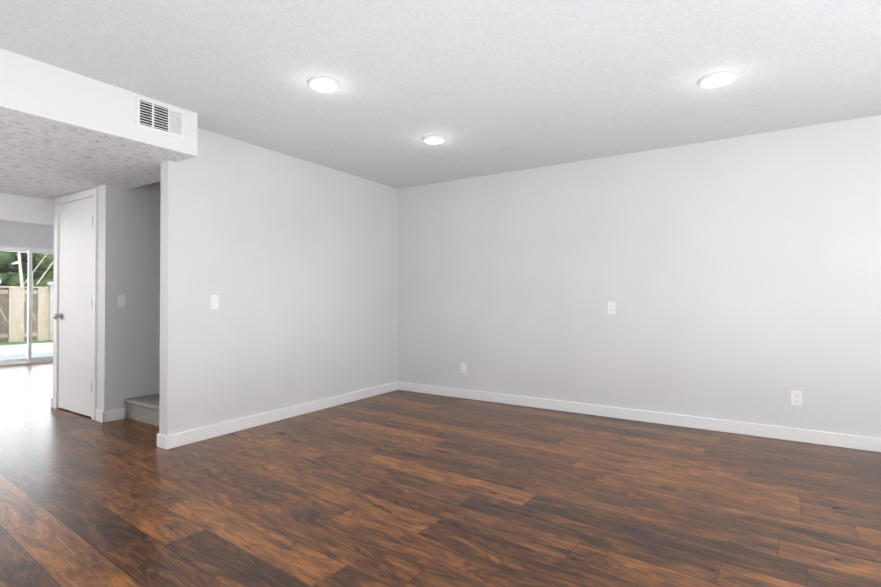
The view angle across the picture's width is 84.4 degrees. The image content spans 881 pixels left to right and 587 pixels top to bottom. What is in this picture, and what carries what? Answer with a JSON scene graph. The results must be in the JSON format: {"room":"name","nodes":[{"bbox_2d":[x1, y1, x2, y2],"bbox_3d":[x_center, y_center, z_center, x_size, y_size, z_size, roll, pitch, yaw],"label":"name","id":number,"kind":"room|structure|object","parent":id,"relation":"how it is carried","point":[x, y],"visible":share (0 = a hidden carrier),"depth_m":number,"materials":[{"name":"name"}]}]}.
{"room":"empty living room","nodes":[
{"label":"empty living room","id":0,"kind":"room"},
{"bbox_2d":[0,220,51,248],"bbox_3d":[-8.007,-0.048,6.571,0.110,2.440,6.990,0,-1,33],"label":"wall","id":1,"kind":"structure","parent":0,"point":[12,233],"depth_m":8.13,"materials":[{"name":"paint"}]},
{"bbox_2d":[0,245,53,366],"bbox_3d":[-6.939,0.202,8.213,0.103,1.969,1.808,0,-1,33],"label":"door","id":2,"kind":"structure","parent":1,"relation":"in","point":[29,359],"depth_m":8.19,"materials":[{"name":"white"}]},
{"bbox_2d":[0,193,53,224],"bbox_3d":[-5.258,-1.019,3.285,0.120,0.554,4.450,0,-1,33],"label":"header beam","id":3,"kind":"structure","parent":0,"point":[17,208],"depth_m":4.88,"materials":[{"name":"white paint"}]},
{"bbox_2d":[52,198,55,397],"bbox_3d":[-3.191,-0.053,6.049,0.110,2.440,2.650,0,-1,33],"label":"wall","id":4,"kind":"structure","parent":0,"point":[53,226],"depth_m":4.96,"materials":[{"name":"paint"}]},
{"bbox_2d":[53,197,92,416],"bbox_3d":[-3.522,0.124,4.668,0.788,2.038,0.105,0,-1,33],"label":"closet door","id":5,"kind":"structure","parent":4,"relation":"in","point":[75,306],"depth_m":4.68,"materials":[{"name":"white wood"}]},
{"bbox_2d":[53,188,97,419],"bbox_3d":[-3.495,0.098,4.718,0.910,2.115,0.116,0,-1,33],"label":"door frame","id":6,"kind":"structure","parent":4,"relation":"attached to","point":[93,193],"depth_m":4.63,"materials":[{"name":"white wood"}]},
{"bbox_2d":[0,48,197,199],"bbox_3d":[-4.012,-1.148,2.543,2.780,0.309,4.550,0,-1,33],"label":"ceiling soffit","id":7,"kind":"structure","parent":0,"point":[63,132],"depth_m":3.15,"materials":[{"name":"white paint"}]},
{"bbox_2d":[136,95,184,139],"bbox_3d":[-1.881,-1.181,3.276,0.008,0.203,0.320,0,-1,33],"label":"air vent grille","id":8,"kind":"object","parent":7,"relation":"attached to","point":[158,117],"visible":1,"depth_m":3.27,"materials":[{"name":"white metal"}]},
{"bbox_2d":[84,128,399,435],"bbox_3d":[-1.842,-0.086,5.117,1.370,2.490,2.756,0,-1,33],"label":"wall","id":9,"kind":"structure","parent":0,"point":[301,258],"depth_m":4.43,"materials":[{"name":"paint"}]},
{"bbox_2d":[117,295,125,307],"bbox_3d":[-2.928,0.073,4.462,0.012,0.115,0.070,0,-1,33],"label":"light switch","id":10,"kind":"object","parent":9,"relation":"attached to","point":[121,301],"visible":1,"depth_m":4.46,"materials":[{"name":"white plastic"}]},
{"bbox_2d":[210,295,218,308],"bbox_3d":[-1.809,0.068,3.890,0.012,0.115,0.070,0,-1,33],"label":"light switch","id":11,"kind":"object","parent":9,"relation":"attached to","point":[214,301],"visible":1,"depth_m":3.89,"materials":[{"name":"white plastic"}]},
{"bbox_2d":[159,382,398,449],"bbox_3d":[-1.287,1.105,4.717,0.044,0.100,2.730,0,-1,33],"label":"baseboard","id":12,"kind":"structure","parent":9,"relation":"attached to","point":[195,435],"depth_m":4.26,"materials":[{"name":"white wood"}]},
{"bbox_2d":[0,362,880,586],"bbox_3d":[-2.835,1.192,3.221,12.420,0.100,7.220,0,-1,33],"label":"floor","id":13,"kind":"structure","parent":0,"point":[398,488],"depth_m":2.64,"materials":[{"name":"brown wood"}]},
{"bbox_2d":[124,393,159,426],"bbox_3d":[-1.763,0.327,5.213,1.120,1.665,2.496,0,-1,33],"label":"carpeted stairs","id":14,"kind":"structure","parent":13,"relation":"on","point":[144,409],"depth_m":4.34,"materials":[{"name":"grey carpet"}]},
{"bbox_2d":[0,0,880,188],"bbox_3d":[-2.835,-1.358,3.244,12.420,0.120,7.220,0,-1,33],"label":"ceiling","id":15,"kind":"structure","parent":0,"point":[486,87],"depth_m":2.81,"materials":[{"name":"paint"}]},
{"bbox_2d":[307,77,339,92],"bbox_3d":[-0.724,-1.290,3.013,0.194,0.018,0.194,0,-1,-3],"label":"recessed light","id":16,"kind":"object","parent":15,"relation":"in","point":[330,85],"depth_m":3.01,"materials":[{"name":"white plastic"}]},
{"bbox_2d":[423,135,445,143],"bbox_3d":[-0.052,-1.281,4.055,0.194,0.018,0.194,0,-1,33],"label":"recessed light","id":17,"kind":"object","parent":15,"relation":"in","point":[430,139],"depth_m":4.05,"materials":[{"name":"white plastic"}]},
{"bbox_2d":[698,72,734,87],"bbox_3d":[1.671,-1.290,2.945,0.194,0.018,0.194,0,-1,33],"label":"recessed light","id":18,"kind":"object","parent":15,"relation":"in","point":[718,79],"depth_m":2.94,"materials":[{"name":"white plastic"}]},
{"bbox_2d":[396,115,880,437],"bbox_3d":[-0.910,-0.076,6.221,12.420,2.490,0.110,0,-1,33],"label":"wall","id":19,"kind":"structure","parent":0,"point":[738,279],"depth_m":4.27,"materials":[{"name":"paint"}]},
{"bbox_2d":[461,363,466,372],"bbox_3d":[0.260,0.826,5.388,0.070,0.115,0.009,0,-1,33],"label":"electrical outlet","id":20,"kind":"object","parent":19,"relation":"attached to","point":[463,367],"visible":1,"depth_m":5.38,"materials":[{"name":"white plastic"}]},
{"bbox_2d":[608,302,615,313],"bbox_3d":[1.597,0.134,4.533,0.070,0.115,0.009,0,-1,33],"label":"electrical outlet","id":21,"kind":"object","parent":19,"relation":"attached to","point":[611,307],"visible":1,"depth_m":4.53,"materials":[{"name":"white plastic"}]},
{"bbox_2d":[399,382,880,451],"bbox_3d":[1.821,1.102,4.375,5.580,0.100,0.018,0,-1,33],"label":"baseboard","id":22,"kind":"structure","parent":19,"relation":"attached to","point":[712,424],"depth_m":4.25,"materials":[{"name":"white wood"}]},
{"bbox_2d":[791,390,801,405],"bbox_3d":[2.765,0.812,3.774,0.070,0.115,0.009,0,-1,33],"label":"electrical outlet","id":23,"kind":"object","parent":19,"relation":"attached to","point":[796,397],"visible":1,"depth_m":3.77,"materials":[{"name":"white plastic"}]},
{"label":"outside","id":24,"kind":"structure","parent":0,"visible":0},
{"bbox_2d":[0,338,52,359],"bbox_3d":[-17.872,1.398,14.694,25.290,0.212,32.000,0,-1,33],"label":"ground","id":25,"kind":"structure","parent":24,"point":[23,345],"depth_m":10.92,"materials":[{"name":"grey concrete"}]},
{"bbox_2d":[0,286,49,342],"bbox_3d":[-11.738,0.542,12.295,0.130,1.480,18.600,0,-1,33],"label":"fence","id":26,"kind":"object","parent":25,"relation":"on","point":[20,309],"depth_m":13.03,"materials":[{"name":"brown wood"}]},
{"bbox_2d":[0,281,52,339],"bbox_3d":[-10.956,0.471,12.743,0.660,1.630,2.460,0,-1,33],"label":"pillar","id":27,"kind":"structure","parent":25,"relation":"on","point":[51,308],"depth_m":13.41,"materials":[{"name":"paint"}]},
{"bbox_2d":[0,251,53,288],"bbox_3d":[-14.103,-2.856,14.188,4.306,8.311,20.395,0,-1,33],"label":"trees","id":28,"kind":"object","parent":25,"relation":"on","point":[19,265],"depth_m":15.06,"materials":[{"name":"green plant"}]}
]}

